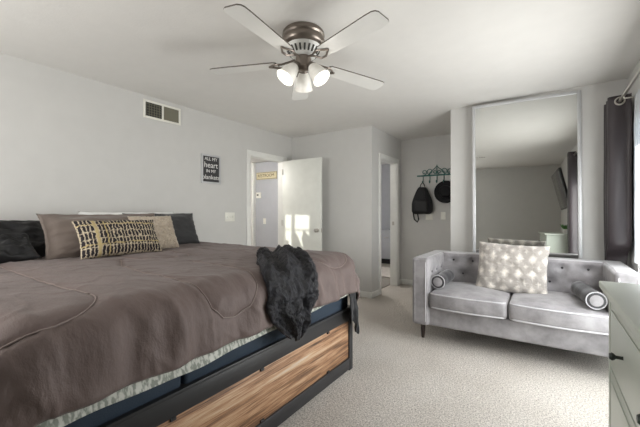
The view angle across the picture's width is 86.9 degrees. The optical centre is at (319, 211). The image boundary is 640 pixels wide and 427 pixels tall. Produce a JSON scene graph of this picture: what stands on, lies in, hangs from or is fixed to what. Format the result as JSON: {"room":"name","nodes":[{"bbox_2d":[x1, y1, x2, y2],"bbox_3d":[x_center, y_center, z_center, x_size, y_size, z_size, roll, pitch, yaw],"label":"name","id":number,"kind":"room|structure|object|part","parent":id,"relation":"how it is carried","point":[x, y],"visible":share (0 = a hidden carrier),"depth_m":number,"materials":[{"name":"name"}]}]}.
{"room":"bedroom","nodes":[
{"label":"bedroom","id":0,"kind":"room"},
{"bbox_2d":[0,53,291,244],"bbox_3d":[-1.987,0.000,3.377,0.110,2.440,5.340,0,0,34],"label":"wall","id":1,"kind":"structure","parent":0,"point":[70,143],"depth_m":3.23,"materials":[{"name":"grey paint"}]},
{"bbox_2d":[143,99,180,125],"bbox_3d":[-1.712,-1.080,3.680,0.012,0.190,0.430,0,0,34],"label":"air vent","id":2,"kind":"object","parent":1,"relation":"in","point":[151,109],"visible":1,"depth_m":3.67,"materials":[{"name":"beige plastic"}]},
{"bbox_2d":[201,153,220,183],"bbox_3d":[-1.356,-0.531,4.206,0.022,0.358,0.290,0,0,34],"label":"framed print","id":3,"kind":"object","parent":1,"relation":"attached to","point":[210,164],"visible":1,"depth_m":4.20,"materials":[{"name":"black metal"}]},
{"bbox_2d":[225,212,234,221],"bbox_3d":[-1.186,0.065,4.466,0.016,0.118,0.165,0,0,34],"label":"light switch","id":4,"kind":"object","parent":1,"relation":"attached to","point":[229,216],"visible":1,"depth_m":4.46,"materials":[{"name":"beige plastic"}]},
{"bbox_2d":[246,150,286,246],"bbox_3d":[-0.824,0.174,5.107,0.128,2.092,0.874,0,0,34],"label":"trim","id":5,"kind":"structure","parent":1,"relation":"attached to","point":[250,154],"depth_m":4.98,"materials":[{"name":"white paint"}]},
{"bbox_2d":[282,157,321,250],"bbox_3d":[-0.284,0.200,5.150,0.737,2.000,0.176,0,0,34],"label":"door","id":6,"kind":"structure","parent":1,"relation":"in","point":[302,178],"depth_m":5.11,"materials":[{"name":"white paint"}]},
{"bbox_2d":[251,158,267,162],"bbox_3d":[-2.159,-1.090,5.942,3.020,0.100,4.500,0,0,34],"label":"ceiling","id":7,"kind":"structure","parent":0,"point":[254,160],"depth_m":6.83,"materials":[{"name":"paint"}]},
{"bbox_2d":[256,161,277,247],"bbox_3d":[-1.328,0.040,7.191,3.020,2.360,0.100,0,0,34],"label":"wall","id":8,"kind":"structure","parent":0,"point":[267,205],"depth_m":6.97,"materials":[{"name":"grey paint"}]},
{"bbox_2d":[251,162,255,245],"bbox_3d":[-1.415,0.090,7.141,0.090,2.260,0.080,0,0,34],"label":"trim","id":9,"kind":"structure","parent":8,"relation":"attached to","point":[253,165],"depth_m":7.11,"materials":[{"name":"white paint"}]},
{"bbox_2d":[256,171,276,179],"bbox_3d":[-1.104,-0.750,6.967,0.560,0.150,0.024,0,0,34],"label":"sign","id":10,"kind":"object","parent":8,"relation":"attached to","point":[262,175],"visible":1,"depth_m":6.95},
{"bbox_2d":[0,0,639,139],"bbox_3d":[0.120,-1.270,2.743,4.320,0.100,6.620,0,0,34],"label":"ceiling","id":11,"kind":"structure","parent":0,"point":[432,58],"depth_m":2.58,"materials":[{"name":"paint"}]},
{"bbox_2d":[210,4,388,99],"bbox_3d":[-0.118,-1.030,2.264,1.307,0.381,1.302,0,0,34],"label":"ceiling fan","id":12,"kind":"object","parent":11,"relation":"hanging from","point":[303,41],"visible":1,"depth_m":2.18,"materials":[{"name":"white wood"}]},
{"bbox_3d":[-0.532,-1.010,2.382,0.490,0.027,0.140,0,0,12],"label":"blade","id":13,"kind":"part","parent":12,"relation":"part of","materials":[{"name":"white wood"}]},
{"bbox_3d":[-0.323,-1.033,1.915,0.149,0.040,0.494,0,0,34],"label":"blade","id":14,"kind":"part","parent":12,"relation":"part of","materials":[{"name":"white wood"}]},
{"bbox_3d":[-0.218,-0.915,2.231,0.127,0.152,0.144,0,0,34],"label":"lamp shade","id":15,"kind":"part","parent":12,"relation":"part of","materials":[{"name":"white glass"}]},
{"bbox_3d":[-0.155,-0.995,2.717,0.140,0.043,0.490,0,0,-6],"label":"blade","id":16,"kind":"part","parent":12,"relation":"part of","materials":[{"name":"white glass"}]},
{"bbox_3d":[-0.120,-0.915,2.413,0.132,0.152,0.140,0,0,34],"label":"lamp shade","id":17,"kind":"part","parent":12,"relation":"part of","materials":[{"name":"white glass"}]},
{"bbox_3d":[-0.008,-0.915,2.237,0.147,0.152,0.128,0,0,34],"label":"lamp shade","id":18,"kind":"part","parent":12,"relation":"part of","materials":[{"name":"white glass"}]},
{"bbox_3d":[0.174,-1.030,1.969,0.140,0.038,0.490,0,0,-42],"label":"blade","id":19,"kind":"part","parent":12,"relation":"part of","materials":[{"name":"white wood"}]},
{"bbox_3d":[0.257,-0.989,2.509,0.489,0.049,0.140,0,0,-31],"label":"blade","id":20,"kind":"part","parent":12,"relation":"part of","materials":[{"name":"white wood"}]},
{"bbox_2d":[292,126,374,291],"bbox_3d":[0.118,0.000,5.249,1.540,2.440,0.110,0,0,34],"label":"wall","id":21,"kind":"structure","parent":0,"point":[348,156],"depth_m":4.98,"materials":[{"name":"grey paint"}]},
{"bbox_2d":[360,291,371,298],"bbox_3d":[0.144,1.177,5.157,1.424,0.085,0.014,0,0,34],"label":"baseboard","id":22,"kind":"structure","parent":21,"relation":"attached to","point":[362,293],"depth_m":4.80,"materials":[{"name":"white paint"}]},
{"bbox_2d":[381,164,389,228],"bbox_3d":[0.769,0.000,7.110,2.600,2.440,3.710,0,0,34],"label":"wall","id":23,"kind":"structure","parent":0,"point":[385,168],"depth_m":8.62,"materials":[{"name":"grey paint"}]},
{"bbox_2d":[375,128,400,290],"bbox_3d":[1.068,0.000,5.386,0.110,2.440,1.170,0,0,34],"label":"wall","id":24,"kind":"structure","parent":0,"point":[386,144],"depth_m":5.04,"materials":[{"name":"grey paint"}]},
{"bbox_2d":[372,279,401,297],"bbox_3d":[1.059,1.177,5.260,0.014,0.085,1.170,0,0,34],"label":"baseboard","id":25,"kind":"structure","parent":24,"relation":"attached to","point":[375,293],"depth_m":4.89,"materials":[{"name":"white paint"}]},
{"bbox_2d":[379,153,398,294],"bbox_3d":[1.045,0.174,5.335,0.128,2.092,0.804,0,0,34],"label":"trim","id":26,"kind":"structure","parent":24,"relation":"attached to","point":[394,163],"depth_m":5.59,"materials":[{"name":"white paint"}]},
{"bbox_2d":[401,134,450,279],"bbox_3d":[1.913,0.000,5.460,1.214,2.440,0.110,0,0,34],"label":"wall","id":27,"kind":"structure","parent":0,"point":[418,155],"depth_m":5.56,"materials":[{"name":"grey paint"}]},
{"bbox_2d":[402,279,412,284],"bbox_3d":[1.839,1.177,5.435,1.090,0.085,0.014,0,0,34],"label":"baseboard","id":28,"kind":"structure","parent":27,"relation":"attached to","point":[404,281],"depth_m":5.67,"materials":[{"name":"white paint"}]},
{"bbox_2d":[426,213,432,219],"bbox_3d":[1.768,0.070,5.481,0.115,0.118,0.016,0,0,34],"label":"light switch","id":29,"kind":"object","parent":27,"relation":"attached to","point":[428,216],"visible":0.96,"depth_m":5.48,"materials":[{"name":"beige plastic"}]},
{"bbox_2d":[417,165,450,182],"bbox_3d":[1.859,-0.610,5.391,0.640,0.290,0.064,0,0,34],"label":"coat rack","id":30,"kind":"object","parent":27,"relation":"attached to","point":[436,174],"visible":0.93,"depth_m":5.41,"materials":[{"name":"green metal"}]},
{"bbox_2d":[412,183,432,222],"bbox_3d":[1.636,-0.158,5.446,0.341,0.667,0.180,0,0,34],"label":"backpack","id":31,"kind":"object","parent":30,"relation":"hanging from","point":[422,203],"visible":1,"depth_m":5.38,"materials":[{"name":"black fabric"}]},
{"bbox_3d":[1.872,-0.591,5.411,0.640,0.022,0.016,0,0,34],"label":"rail","id":32,"kind":"part","parent":30,"relation":"part of","materials":[{"name":"green metal"}]},
{"bbox_2d":[434,181,450,202],"bbox_3d":[1.944,-0.315,5.247,0.356,0.355,0.142,0,0,34],"label":"hat","id":33,"kind":"object","parent":30,"relation":"hanging from","point":[442,191],"visible":0.78,"depth_m":5.26,"materials":[{"name":"black fabric"}]},
{"bbox_3d":[1.937,-0.316,5.238,0.195,0.196,0.119,0,0,34],"label":"crown","id":34,"kind":"part","parent":33,"relation":"part of","materials":[{"name":"black fabric"}]},
{"bbox_2d":[441,212,445,219],"bbox_3d":[1.951,0.060,5.359,0.075,0.118,0.016,0,0,34],"label":"light switch","id":35,"kind":"object","parent":27,"relation":"attached to","point":[443,214],"visible":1,"depth_m":5.36,"materials":[{"name":"beige plastic"}]},
{"bbox_2d":[278,263,608,426],"bbox_3d":[0.399,1.264,4.083,5.340,0.112,9.160,0,0,34],"label":"floor","id":36,"kind":"structure","parent":0,"point":[398,377],"depth_m":2.43,"materials":[{"name":"carpet"}]},
{"bbox_2d":[0,241,359,426],"bbox_3d":[-1.152,0.710,2.354,2.234,1.020,2.272,0,0,34],"label":"bed","id":37,"kind":"object","parent":36,"relation":"on","point":[184,335],"visible":0.77,"depth_m":1.43,"materials":[{"name":"black fabric"}]},
{"bbox_2d":[0,233,41,263],"bbox_3d":[-2.032,0.232,2.002,0.242,0.221,0.571,0,0,34],"label":"pillow","id":38,"kind":"object","parent":37,"relation":"on","point":[13,247],"visible":0.93,"depth_m":2.10,"materials":[{"name":"black fabric"}]},
{"bbox_2d":[0,220,45,256],"bbox_3d":[-2.181,0.197,2.173,0.295,0.295,0.780,0,0,34],"label":"pillow","id":39,"kind":"object","parent":37,"relation":"on","point":[33,228],"visible":0.44,"depth_m":2.34,"materials":[{"name":"black fabric"}]},
{"bbox_2d":[36,213,154,259],"bbox_3d":[-1.632,0.165,2.600,0.193,0.311,0.840,0,0,34],"label":"pillow","id":40,"kind":"object","parent":37,"relation":"on","point":[61,237],"visible":0.37,"depth_m":2.34,"materials":[{"name":"beige fabric"}]},
{"bbox_2d":[71,220,162,258],"bbox_3d":[-1.454,0.185,2.469,0.195,0.254,0.571,0,0,34],"label":"lumbar pillow","id":41,"kind":"object","parent":37,"relation":"on","point":[97,239],"visible":0.99,"depth_m":2.39,"materials":[{"name":"beige fabric"}]},
{"bbox_2d":[78,212,173,214],"bbox_3d":[-1.711,0.154,3.133,0.180,0.317,0.880,0,0,34],"label":"headboard","id":42,"kind":"object","parent":37,"relation":"on","point":[84,213],"visible":0.03,"depth_m":3.02,"materials":[{"name":"white fabric"}]},
{"bbox_2d":[127,216,178,248],"bbox_3d":[-1.394,0.174,2.850,0.193,0.285,0.380,0,0,34],"label":"pillow","id":43,"kind":"object","parent":37,"relation":"on","point":[163,225],"visible":0.5,"depth_m":2.87,"materials":[{"name":"beige fabric"}]},
{"bbox_2d":[122,213,199,243],"bbox_3d":[-1.459,0.166,3.169,0.208,0.312,0.701,0,0,34],"label":"pillow","id":44,"kind":"object","parent":37,"relation":"on","point":[183,223],"visible":0.38,"depth_m":3.28,"materials":[{"name":"grey fabric"}]},
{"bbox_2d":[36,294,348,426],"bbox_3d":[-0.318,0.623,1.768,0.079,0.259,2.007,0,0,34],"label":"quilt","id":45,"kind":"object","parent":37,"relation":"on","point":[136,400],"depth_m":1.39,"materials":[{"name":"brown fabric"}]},
{"bbox_3d":[-0.336,0.782,1.809,0.076,0.105,2.040,0,0,34],"label":"footboard rail","id":46,"kind":"part","parent":37,"relation":"part of","materials":[{"name":"brown wood"}]},
{"bbox_3d":[-0.330,0.979,1.805,0.026,0.287,1.940,0,0,34],"label":"wood panel","id":47,"kind":"part","parent":37,"relation":"part of","materials":[{"name":"brown wood"}]},
{"bbox_2d":[256,244,318,340],"bbox_3d":[-0.215,0.474,2.131,0.383,0.490,0.798,0,0,-17],"label":"throw blanket","id":48,"kind":"object","parent":37,"relation":"on","point":[289,274],"visible":1,"depth_m":1.87,"materials":[{"name":"black fur"}]},
{"bbox_3d":[-0.330,1.165,1.805,0.050,0.086,1.940,0,0,34],"label":"footboard rail","id":49,"kind":"part","parent":37,"relation":"part of","materials":[{"name":"brown wood"}]},
{"bbox_3d":[0.219,0.983,2.635,0.055,0.475,0.054,0,0,34],"label":"post","id":50,"kind":"part","parent":37,"relation":"part of","materials":[{"name":"black metal"}]},
{"bbox_2d":[349,293,359,333],"bbox_3d":[0.264,0.756,2.592,0.079,0.361,0.252,0,0,7],"label":"cloth","id":51,"kind":"object","parent":37,"relation":"hanging from","point":[353,303],"visible":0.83,"depth_m":2.54,"materials":[{"name":"black fabric"}]},
{"bbox_2d":[381,228,389,263],"bbox_3d":[1.747,0.820,8.129,1.500,0.800,0.630,0,0,34],"label":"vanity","id":52,"kind":"object","parent":36,"relation":"on","point":[385,233],"visible":0.17,"depth_m":7.94,"materials":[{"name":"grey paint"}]},
{"bbox_2d":[381,267,389,277],"bbox_3d":[1.377,1.208,6.796,0.750,0.022,1.000,0,0,34],"label":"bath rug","id":53,"kind":"object","parent":36,"relation":"on","point":[385,271],"visible":0.21,"depth_m":6.69,"materials":[{"name":"beige fabric"}]},
{"bbox_2d":[413,250,639,357],"bbox_3d":[1.750,0.824,3.071,1.620,0.792,0.817,0,0,34],"label":"sofa","id":54,"kind":"object","parent":36,"relation":"on","point":[557,318],"visible":0.73,"depth_m":2.89,"materials":[{"name":"grey fabric"}]},
{"bbox_3d":[1.004,1.137,3.296,0.052,0.165,0.052,0,0,34],"label":"leg","id":55,"kind":"part","parent":54,"relation":"part of","materials":[{"name":"brown wood"}]},
{"bbox_3d":[1.152,0.745,3.495,0.155,0.630,0.775,0,0,34],"label":"arm","id":56,"kind":"part","parent":54,"relation":"part of","materials":[{"name":"grey fabric"}]},
{"bbox_2d":[431,269,453,288],"bbox_3d":[1.215,0.655,3.332,0.132,0.132,0.427,0,0,34],"label":"bolster","id":57,"kind":"object","parent":54,"relation":"on","point":[438,281],"visible":1,"depth_m":3.18,"materials":[{"name":"grey fabric"}]},
{"bbox_2d":[429,281,512,317],"bbox_3d":[1.443,0.799,3.209,0.636,0.187,0.707,0,0,34],"label":"seat cushion","id":58,"kind":"object","parent":54,"relation":"on","point":[465,298],"depth_m":2.97,"materials":[{"name":"grey fabric"}]},
{"bbox_2d":[476,241,549,293],"bbox_3d":[1.777,0.525,3.142,0.608,0.471,0.260,0,0,34],"label":"throw pillow","id":59,"kind":"object","parent":54,"relation":"on","point":[501,267],"visible":0.94,"depth_m":3.07,"materials":[{"name":"white fabric"}]},
{"bbox_3d":[1.923,0.675,3.332,1.600,0.490,0.192,0,0,34],"label":"backrest","id":60,"kind":"part","parent":54,"relation":"part of","materials":[{"name":"grey fabric"}]},
{"bbox_2d":[508,291,608,333],"bbox_3d":[1.988,0.799,2.847,0.656,0.187,0.707,0,0,34],"label":"seat cushion","id":61,"kind":"object","parent":54,"relation":"on","point":[555,310],"depth_m":2.62,"materials":[{"name":"grey fabric"}]},
{"bbox_2d":[571,281,607,309],"bbox_3d":[2.132,0.655,2.697,0.132,0.132,0.467,0,0,25],"label":"bolster","id":62,"kind":"object","parent":54,"relation":"on","point":[594,299],"visible":1,"depth_m":2.52,"materials":[{"name":"grey fabric"}]},
{"bbox_3d":[2.372,0.745,2.683,0.155,0.630,0.775,0,0,34],"label":"arm","id":63,"kind":"part","parent":54,"relation":"part of","materials":[{"name":"grey fabric"}]},
{"bbox_2d":[599,281,639,426],"bbox_3d":[0.791,0.740,0.480,0.465,0.960,1.635,0,0,34],"label":"dresser","id":64,"kind":"object","parent":36,"relation":"on","point":[624,298],"visible":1,"depth_m":1.00,"materials":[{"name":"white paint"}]},
{"bbox_3d":[0.888,0.435,1.011,0.037,0.024,0.024,0,0,34],"label":"knob","id":65,"kind":"part","parent":64,"relation":"part of","materials":[{"name":"black metal"}]},
{"bbox_3d":[0.805,0.693,0.843,0.020,0.255,0.887,0,0,34],"label":"drawer","id":66,"kind":"part","parent":64,"relation":"part of","materials":[{"name":"green paint"}]},
{"bbox_3d":[0.805,0.435,0.843,0.020,0.240,0.887,0,0,34],"label":"drawer","id":67,"kind":"part","parent":64,"relation":"part of","materials":[{"name":"green paint"}]},
{"bbox_3d":[0.681,0.435,0.701,0.037,0.024,0.024,0,0,34],"label":"knob","id":68,"kind":"part","parent":64,"relation":"part of","materials":[{"name":"metal"}]},
{"bbox_2d":[451,78,627,259],"bbox_3d":[2.597,0.000,4.079,1.676,2.440,1.431,0,0,34],"label":"wall","id":69,"kind":"structure","parent":0,"point":[594,97],"depth_m":3.28,"materials":[{"name":"grey paint"}]},
{"bbox_2d":[472,90,581,258],"bbox_3d":[2.119,0.009,3.522,0.969,2.382,0.039,0,-1,32],"label":"wall mirror","id":70,"kind":"object","parent":69,"relation":"attached to","point":[527,152],"visible":0.54,"depth_m":3.49,"materials":[{"name":"silver metal"}]},
{"bbox_2d":[628,60,639,273],"bbox_3d":[1.460,0.000,0.957,0.110,2.440,5.130,0,0,34],"label":"wall","id":71,"kind":"structure","parent":0,"point":[636,85],"depth_m":2.89,"materials":[{"name":"grey paint"}]},
{"bbox_2d":[618,68,639,102],"bbox_3d":[2.057,-0.920,2.054,0.112,0.090,2.460,0,0,34],"label":"curtain rod","id":72,"kind":"object","parent":71,"relation":"attached to","point":[637,74],"visible":0.66,"depth_m":2.54,"materials":[{"name":"silver metal"}]},
{"bbox_2d":[603,93,631,265],"bbox_3d":[2.622,0.102,2.985,0.155,2.195,0.297,0,0,34],"label":"curtain","id":73,"kind":"object","parent":72,"relation":"hanging from","point":[617,184],"visible":0.65,"depth_m":2.89,"materials":[{"name":"black fabric"}]},
{"bbox_2d":[634,89,639,264],"bbox_3d":[2.449,-0.265,2.586,0.042,1.330,0.302,0,0,34],"label":"sheer curtain","id":74,"kind":"object","parent":72,"relation":"hanging from","point":[637,95],"visible":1,"depth_m":2.61,"materials":[{"name":"white fabric"}]}
]}

